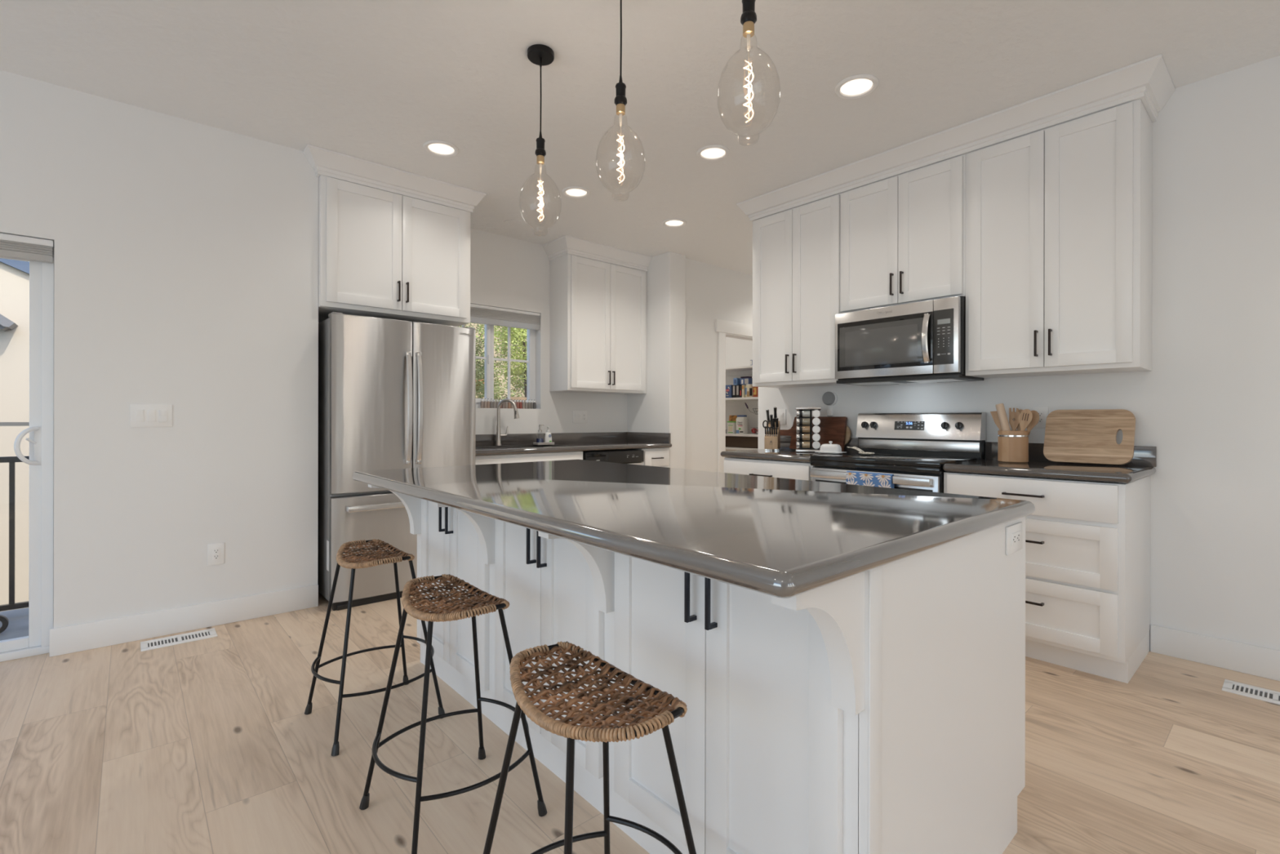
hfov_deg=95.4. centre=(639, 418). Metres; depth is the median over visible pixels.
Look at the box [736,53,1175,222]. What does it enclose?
crown molding
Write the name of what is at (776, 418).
knife
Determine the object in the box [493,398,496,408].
oil bottle
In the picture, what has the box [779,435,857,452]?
backsplash
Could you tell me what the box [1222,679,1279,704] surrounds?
floor vent
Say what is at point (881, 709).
kitchen island
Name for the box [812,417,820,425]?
spice jar
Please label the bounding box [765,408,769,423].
knife
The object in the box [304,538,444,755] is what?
bar stool
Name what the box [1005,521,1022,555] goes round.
wall outlet
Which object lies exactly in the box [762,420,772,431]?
scissors
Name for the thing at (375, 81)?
ceiling
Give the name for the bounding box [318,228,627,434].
wall
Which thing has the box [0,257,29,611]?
house
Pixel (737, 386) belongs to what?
print
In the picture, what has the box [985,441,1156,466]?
backsplash
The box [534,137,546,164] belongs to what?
socket
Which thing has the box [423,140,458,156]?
recessed light
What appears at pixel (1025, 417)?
slotted spoon
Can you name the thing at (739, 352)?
wall
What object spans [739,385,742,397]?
carton
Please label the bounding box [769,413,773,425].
knife
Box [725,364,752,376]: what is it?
shelf
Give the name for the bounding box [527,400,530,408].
oil bottle
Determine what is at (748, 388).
tub
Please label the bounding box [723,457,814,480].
base cabinet
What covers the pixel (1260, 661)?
baseboard
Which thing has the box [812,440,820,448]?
spice jar
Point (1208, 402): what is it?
wall
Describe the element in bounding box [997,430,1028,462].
utensil crock
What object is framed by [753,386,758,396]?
sauce jar
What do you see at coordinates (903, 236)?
upper cabinet
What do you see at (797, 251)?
upper cabinet
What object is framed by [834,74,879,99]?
recessed light
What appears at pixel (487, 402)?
oil bottle
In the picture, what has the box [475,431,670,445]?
backsplash
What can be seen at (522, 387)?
leafy tree
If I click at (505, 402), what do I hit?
oil bottle
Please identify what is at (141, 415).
light switch
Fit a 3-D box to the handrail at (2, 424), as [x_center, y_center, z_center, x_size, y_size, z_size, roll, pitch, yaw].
[-5.649,0.827,3.027,5.500,1.612,0.040,0,0,-41]
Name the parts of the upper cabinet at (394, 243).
door, crown moulding, handle, handle, door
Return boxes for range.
[810,412,986,493]
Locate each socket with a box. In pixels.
[212,547,219,560]
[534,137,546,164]
[614,82,626,115]
[740,0,756,38]
[1011,530,1020,546]
[1037,411,1044,423]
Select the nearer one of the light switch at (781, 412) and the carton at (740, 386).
the light switch at (781, 412)
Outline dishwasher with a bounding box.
[582,448,644,465]
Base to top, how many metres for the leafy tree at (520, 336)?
3.684 m
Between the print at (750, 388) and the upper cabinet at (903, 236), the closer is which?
the upper cabinet at (903, 236)
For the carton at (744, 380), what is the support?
on the tub at (748, 388)
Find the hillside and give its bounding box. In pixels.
[458,323,527,401]
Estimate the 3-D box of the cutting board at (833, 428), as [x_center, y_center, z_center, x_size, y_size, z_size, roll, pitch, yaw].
[1.240,0.105,4.252,0.070,0.242,0.554,0,0,-41]
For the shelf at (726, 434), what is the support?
attached to the wall at (739, 352)
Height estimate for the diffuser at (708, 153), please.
0.001 m
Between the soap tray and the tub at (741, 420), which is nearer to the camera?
the soap tray
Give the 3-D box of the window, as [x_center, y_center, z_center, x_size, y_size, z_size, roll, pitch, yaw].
[-1.327,-0.533,5.128,0.925,0.882,0.087,0,0,-41]
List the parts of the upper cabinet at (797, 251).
door, handle, handle, door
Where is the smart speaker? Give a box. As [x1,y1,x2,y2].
[822,391,837,416]
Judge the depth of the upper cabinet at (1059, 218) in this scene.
2.88 m
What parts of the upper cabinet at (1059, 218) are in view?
door, handle, handle, door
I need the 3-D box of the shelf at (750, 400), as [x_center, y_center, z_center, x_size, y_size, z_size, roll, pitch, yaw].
[0.959,-0.226,7.863,0.310,0.085,2.200,0,0,-41]
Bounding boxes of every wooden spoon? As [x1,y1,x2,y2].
[1013,408,1022,431]
[1026,410,1039,435]
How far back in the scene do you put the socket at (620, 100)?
2.12 m
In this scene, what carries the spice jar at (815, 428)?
on the spice rack
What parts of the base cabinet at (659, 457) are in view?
drawer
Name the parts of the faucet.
lever, spout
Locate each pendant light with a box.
[519,44,561,235]
[595,0,644,200]
[717,0,780,145]
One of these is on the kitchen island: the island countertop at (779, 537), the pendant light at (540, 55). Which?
the island countertop at (779, 537)
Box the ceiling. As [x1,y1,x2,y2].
[0,0,1279,275]
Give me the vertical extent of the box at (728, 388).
0.164 m
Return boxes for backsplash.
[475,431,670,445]
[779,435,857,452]
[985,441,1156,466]
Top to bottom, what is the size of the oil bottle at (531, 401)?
0.083 m
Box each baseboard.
[48,584,318,657]
[1150,624,1279,680]
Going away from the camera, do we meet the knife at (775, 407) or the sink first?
the knife at (775, 407)
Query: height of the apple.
0.070 m
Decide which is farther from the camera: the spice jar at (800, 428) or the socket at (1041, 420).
the spice jar at (800, 428)
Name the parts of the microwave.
door, glass, handle, keypad panel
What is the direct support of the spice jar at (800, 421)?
on the spice rack
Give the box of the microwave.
[835,295,983,386]
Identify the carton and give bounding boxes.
[732,385,735,397]
[733,377,742,385]
[735,385,739,397]
[739,377,752,385]
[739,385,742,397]
[742,384,746,397]
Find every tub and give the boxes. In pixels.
[727,421,736,433]
[736,414,747,434]
[745,383,753,397]
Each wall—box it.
[0,70,318,627]
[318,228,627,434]
[627,251,685,469]
[684,257,752,471]
[725,337,758,433]
[758,55,1279,650]
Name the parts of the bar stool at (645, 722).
leg, leg, woven seat, seat frame, leg, leg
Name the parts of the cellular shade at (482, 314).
rail, head rail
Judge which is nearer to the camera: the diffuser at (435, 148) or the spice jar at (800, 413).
the diffuser at (435, 148)
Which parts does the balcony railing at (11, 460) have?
rail, rail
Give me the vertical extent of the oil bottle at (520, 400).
0.083 m
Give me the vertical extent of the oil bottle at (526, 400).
0.083 m
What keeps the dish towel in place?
hanging from the range
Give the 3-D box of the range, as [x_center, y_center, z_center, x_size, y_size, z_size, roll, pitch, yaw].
[1.524,0.543,3.489,0.697,1.166,0.768,0,0,-41]
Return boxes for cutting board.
[780,416,847,451]
[844,425,851,444]
[1043,408,1135,465]
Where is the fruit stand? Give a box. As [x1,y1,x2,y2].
[751,408,758,434]
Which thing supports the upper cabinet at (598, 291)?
attached to the wall at (506, 272)
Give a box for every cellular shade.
[0,232,53,263]
[470,303,540,330]
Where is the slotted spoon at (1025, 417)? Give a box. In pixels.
[1018,408,1032,431]
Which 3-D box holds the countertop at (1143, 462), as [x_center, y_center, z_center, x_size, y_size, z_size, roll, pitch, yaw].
[2.050,0.204,2.939,0.641,0.138,0.760,0,0,-41]
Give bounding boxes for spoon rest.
[846,446,875,455]
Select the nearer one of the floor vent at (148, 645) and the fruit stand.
the floor vent at (148, 645)
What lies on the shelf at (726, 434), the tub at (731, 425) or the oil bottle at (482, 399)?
the tub at (731, 425)
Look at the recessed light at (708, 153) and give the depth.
3.50 m
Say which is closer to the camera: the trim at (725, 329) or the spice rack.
the spice rack
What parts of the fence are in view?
cap rail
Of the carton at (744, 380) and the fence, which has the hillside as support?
the fence
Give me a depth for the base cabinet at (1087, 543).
2.62 m
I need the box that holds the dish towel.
[845,471,893,488]
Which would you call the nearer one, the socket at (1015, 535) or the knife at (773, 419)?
the socket at (1015, 535)
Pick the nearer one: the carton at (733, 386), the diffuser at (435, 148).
the diffuser at (435, 148)
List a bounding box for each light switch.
[129,404,172,426]
[777,408,786,424]
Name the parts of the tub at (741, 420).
lid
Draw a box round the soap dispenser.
[536,424,544,442]
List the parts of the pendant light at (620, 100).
bulb, stem, cord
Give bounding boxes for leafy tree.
[459,322,515,401]
[475,324,527,397]
[497,337,526,399]
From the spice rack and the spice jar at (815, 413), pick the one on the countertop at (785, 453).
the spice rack
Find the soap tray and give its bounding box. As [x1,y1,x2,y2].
[533,441,554,444]
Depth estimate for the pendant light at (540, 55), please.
2.54 m
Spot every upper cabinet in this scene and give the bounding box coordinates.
[302,144,486,326]
[542,235,652,394]
[752,193,844,387]
[840,154,965,313]
[965,98,1152,377]
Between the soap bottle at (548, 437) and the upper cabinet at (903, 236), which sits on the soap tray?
the soap bottle at (548, 437)
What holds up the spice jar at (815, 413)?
on the spice rack
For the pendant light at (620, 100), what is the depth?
2.13 m
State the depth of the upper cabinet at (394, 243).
3.78 m
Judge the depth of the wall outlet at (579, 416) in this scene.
5.64 m
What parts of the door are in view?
handle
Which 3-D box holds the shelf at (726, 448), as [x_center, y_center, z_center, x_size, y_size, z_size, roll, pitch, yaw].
[0.958,0.407,7.863,0.310,0.085,2.200,0,0,-41]
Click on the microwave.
(922, 342)
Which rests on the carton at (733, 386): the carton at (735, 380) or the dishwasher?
the carton at (735, 380)
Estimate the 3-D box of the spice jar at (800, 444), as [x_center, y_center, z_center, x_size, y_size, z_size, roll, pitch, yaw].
[1.125,0.178,4.014,0.091,0.052,0.052,0,0,17]
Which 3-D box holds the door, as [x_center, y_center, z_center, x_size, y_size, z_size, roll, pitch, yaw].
[-3.611,0.139,2.208,1.963,1.995,0.118,0,0,-41]
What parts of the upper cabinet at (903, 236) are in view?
door, handle, handle, door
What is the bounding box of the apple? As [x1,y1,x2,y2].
[751,428,756,433]
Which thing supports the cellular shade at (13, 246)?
attached to the wall at (186, 251)
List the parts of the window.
sash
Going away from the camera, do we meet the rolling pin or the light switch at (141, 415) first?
the light switch at (141, 415)
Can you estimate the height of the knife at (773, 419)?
0.093 m
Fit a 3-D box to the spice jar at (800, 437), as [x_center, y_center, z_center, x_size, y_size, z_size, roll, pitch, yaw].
[1.125,0.125,4.014,0.091,0.052,0.052,0,0,17]
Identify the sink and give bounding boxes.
[475,444,565,448]
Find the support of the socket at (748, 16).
attached to the pendant light at (748, 16)
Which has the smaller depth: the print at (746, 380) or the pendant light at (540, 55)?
the pendant light at (540, 55)
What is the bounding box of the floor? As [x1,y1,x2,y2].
[0,591,1279,853]
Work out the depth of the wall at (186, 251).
3.09 m
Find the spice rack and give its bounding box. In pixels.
[795,406,821,453]
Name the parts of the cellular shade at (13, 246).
rail, head rail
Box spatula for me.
[990,410,1001,430]
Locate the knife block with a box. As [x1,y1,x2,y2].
[764,421,780,450]
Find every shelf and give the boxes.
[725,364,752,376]
[725,396,758,404]
[725,433,758,436]
[725,447,758,450]
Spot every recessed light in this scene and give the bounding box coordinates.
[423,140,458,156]
[561,186,590,198]
[662,218,686,227]
[696,144,729,160]
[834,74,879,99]
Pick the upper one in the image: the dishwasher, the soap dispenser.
the soap dispenser
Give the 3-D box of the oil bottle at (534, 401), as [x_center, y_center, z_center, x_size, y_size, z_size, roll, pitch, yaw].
[-0.971,-0.133,5.354,0.028,0.083,0.027,0,0,-41]
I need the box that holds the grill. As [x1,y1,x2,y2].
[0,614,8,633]
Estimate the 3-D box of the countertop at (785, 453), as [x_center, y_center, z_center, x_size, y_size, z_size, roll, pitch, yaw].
[1.049,0.202,4.080,0.641,0.138,0.738,0,0,-41]
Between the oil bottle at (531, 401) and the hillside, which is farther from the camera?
the hillside
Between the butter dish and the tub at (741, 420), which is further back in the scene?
the tub at (741, 420)
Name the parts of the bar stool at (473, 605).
leg, leg, woven seat, seat frame, leg, leg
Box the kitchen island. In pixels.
[368,484,1025,853]
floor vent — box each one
[140,627,217,651]
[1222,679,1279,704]
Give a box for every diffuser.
[431,144,450,152]
[568,189,583,195]
[667,221,680,225]
[704,149,721,157]
[844,80,867,93]
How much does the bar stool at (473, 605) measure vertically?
0.646 m
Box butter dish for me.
[814,440,846,453]
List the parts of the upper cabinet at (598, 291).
door, crown moulding, handle, door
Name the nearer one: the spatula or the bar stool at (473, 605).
the bar stool at (473, 605)
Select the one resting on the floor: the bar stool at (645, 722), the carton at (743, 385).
the bar stool at (645, 722)
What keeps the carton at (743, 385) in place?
on the shelf at (750, 400)
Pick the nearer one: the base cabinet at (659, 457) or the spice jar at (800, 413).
the spice jar at (800, 413)
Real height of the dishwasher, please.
0.762 m
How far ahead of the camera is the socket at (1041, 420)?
3.22 m
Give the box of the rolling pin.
[995,403,1010,431]
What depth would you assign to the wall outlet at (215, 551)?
3.21 m
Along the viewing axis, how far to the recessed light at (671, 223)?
4.75 m
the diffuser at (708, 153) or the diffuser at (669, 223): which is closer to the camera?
the diffuser at (708, 153)
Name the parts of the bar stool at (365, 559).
leg, leg, woven seat, seat frame, leg, leg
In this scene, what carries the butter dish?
on the countertop at (785, 453)
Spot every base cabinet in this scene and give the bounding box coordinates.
[475,451,582,464]
[640,447,669,467]
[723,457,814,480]
[943,471,1150,683]
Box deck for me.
[0,607,28,640]
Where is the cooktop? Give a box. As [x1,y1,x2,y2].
[810,452,980,467]
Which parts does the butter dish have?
plate, lid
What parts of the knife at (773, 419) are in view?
handle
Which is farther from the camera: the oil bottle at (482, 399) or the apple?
the apple
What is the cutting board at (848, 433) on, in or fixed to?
on the countertop at (785, 453)
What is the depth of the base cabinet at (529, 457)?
4.54 m
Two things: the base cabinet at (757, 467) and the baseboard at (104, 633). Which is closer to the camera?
the baseboard at (104, 633)
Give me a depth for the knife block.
4.25 m
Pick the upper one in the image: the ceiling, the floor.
the ceiling
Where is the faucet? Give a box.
[495,398,519,445]
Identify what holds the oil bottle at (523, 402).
in the wall at (506, 272)
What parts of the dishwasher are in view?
door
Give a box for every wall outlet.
[208,542,224,565]
[573,410,586,422]
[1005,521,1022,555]
[1032,406,1048,427]
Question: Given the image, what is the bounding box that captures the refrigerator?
[317,311,475,610]
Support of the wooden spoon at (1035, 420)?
in the utensil crock
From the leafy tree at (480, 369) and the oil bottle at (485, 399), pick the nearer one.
the oil bottle at (485, 399)
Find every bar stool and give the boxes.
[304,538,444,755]
[359,573,546,853]
[483,640,696,853]
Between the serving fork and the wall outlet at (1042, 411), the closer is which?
the serving fork
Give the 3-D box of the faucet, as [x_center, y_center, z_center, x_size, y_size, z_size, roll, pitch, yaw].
[-1.133,0.028,4.987,0.209,0.401,0.066,0,0,2]
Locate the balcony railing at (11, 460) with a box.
[0,456,29,611]
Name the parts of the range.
knob, handle, knob, oven door, trim, display panel, panel, knob, knob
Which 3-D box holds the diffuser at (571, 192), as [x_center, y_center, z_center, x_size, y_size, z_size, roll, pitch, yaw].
[-0.450,-1.598,4.116,0.104,0.001,0.104,0,0,-41]
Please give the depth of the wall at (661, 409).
5.66 m
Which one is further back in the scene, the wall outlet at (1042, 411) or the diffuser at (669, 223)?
the diffuser at (669, 223)
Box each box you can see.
[725,384,732,397]
[725,435,758,448]
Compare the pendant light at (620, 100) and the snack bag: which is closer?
the pendant light at (620, 100)
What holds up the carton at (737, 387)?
on the shelf at (750, 400)
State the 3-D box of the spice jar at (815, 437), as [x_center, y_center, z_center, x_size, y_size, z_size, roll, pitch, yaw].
[1.211,0.125,4.002,0.052,0.052,0.091,0,0,17]
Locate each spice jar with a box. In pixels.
[796,409,809,417]
[796,417,810,425]
[796,425,810,432]
[796,433,810,440]
[796,440,810,448]
[812,409,820,417]
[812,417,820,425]
[812,425,820,433]
[812,433,820,440]
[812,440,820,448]
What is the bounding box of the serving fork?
[1008,408,1020,431]
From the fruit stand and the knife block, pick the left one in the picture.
the fruit stand
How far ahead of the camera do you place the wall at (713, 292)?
6.00 m
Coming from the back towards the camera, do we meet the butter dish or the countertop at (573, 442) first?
the countertop at (573, 442)
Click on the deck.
(18, 626)
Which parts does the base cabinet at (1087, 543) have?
handle, drawer, handle, handle, drawer, drawer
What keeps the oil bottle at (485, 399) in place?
in the wall at (506, 272)
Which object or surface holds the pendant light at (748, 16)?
hanging from the ceiling
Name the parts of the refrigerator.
door, freezer drawer, handle, handle, handle, door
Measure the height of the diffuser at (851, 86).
0.001 m
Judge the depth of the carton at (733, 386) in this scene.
7.41 m
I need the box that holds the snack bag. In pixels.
[728,415,737,421]
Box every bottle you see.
[480,398,484,408]
[484,398,486,408]
[486,398,489,408]
[489,398,493,408]
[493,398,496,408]
[504,401,507,408]
[519,399,522,408]
[521,399,524,408]
[524,399,527,408]
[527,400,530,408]
[530,400,533,408]
[533,400,536,408]
[544,426,551,442]
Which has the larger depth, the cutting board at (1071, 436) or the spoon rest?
the spoon rest
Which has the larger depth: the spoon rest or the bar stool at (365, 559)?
the spoon rest
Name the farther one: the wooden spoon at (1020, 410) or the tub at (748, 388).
the tub at (748, 388)
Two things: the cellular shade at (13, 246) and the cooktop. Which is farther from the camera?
the cooktop
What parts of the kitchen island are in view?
panel, door, handle, handle, door, door, handle, handle, door, door, handle, handle, door, panel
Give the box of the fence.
[506,396,526,402]
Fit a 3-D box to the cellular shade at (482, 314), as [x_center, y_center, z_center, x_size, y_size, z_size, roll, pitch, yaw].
[-1.276,-0.894,5.069,0.918,0.154,0.043,0,0,-41]
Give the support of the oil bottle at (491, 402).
in the wall at (506, 272)
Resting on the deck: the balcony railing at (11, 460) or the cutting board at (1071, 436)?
the balcony railing at (11, 460)
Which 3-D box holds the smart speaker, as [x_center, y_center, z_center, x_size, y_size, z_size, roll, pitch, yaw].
[1.356,-0.109,4.175,0.054,0.179,0.104,0,0,-41]
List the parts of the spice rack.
plate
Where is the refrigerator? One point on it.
(393, 393)
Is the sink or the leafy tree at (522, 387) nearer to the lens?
the sink
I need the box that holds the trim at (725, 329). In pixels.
[715,319,752,472]
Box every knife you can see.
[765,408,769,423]
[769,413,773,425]
[772,417,775,430]
[773,406,777,422]
[775,417,778,429]
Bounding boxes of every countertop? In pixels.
[351,459,1035,598]
[475,431,671,455]
[720,435,857,462]
[942,441,1156,483]
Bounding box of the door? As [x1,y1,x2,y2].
[0,248,53,662]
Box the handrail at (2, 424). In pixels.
[0,422,29,426]
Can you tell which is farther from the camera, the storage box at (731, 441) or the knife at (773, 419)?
the storage box at (731, 441)
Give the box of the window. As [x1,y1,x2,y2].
[462,324,535,408]
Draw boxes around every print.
[728,426,732,431]
[736,385,738,395]
[744,378,748,383]
[749,387,751,395]
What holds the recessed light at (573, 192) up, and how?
in the ceiling

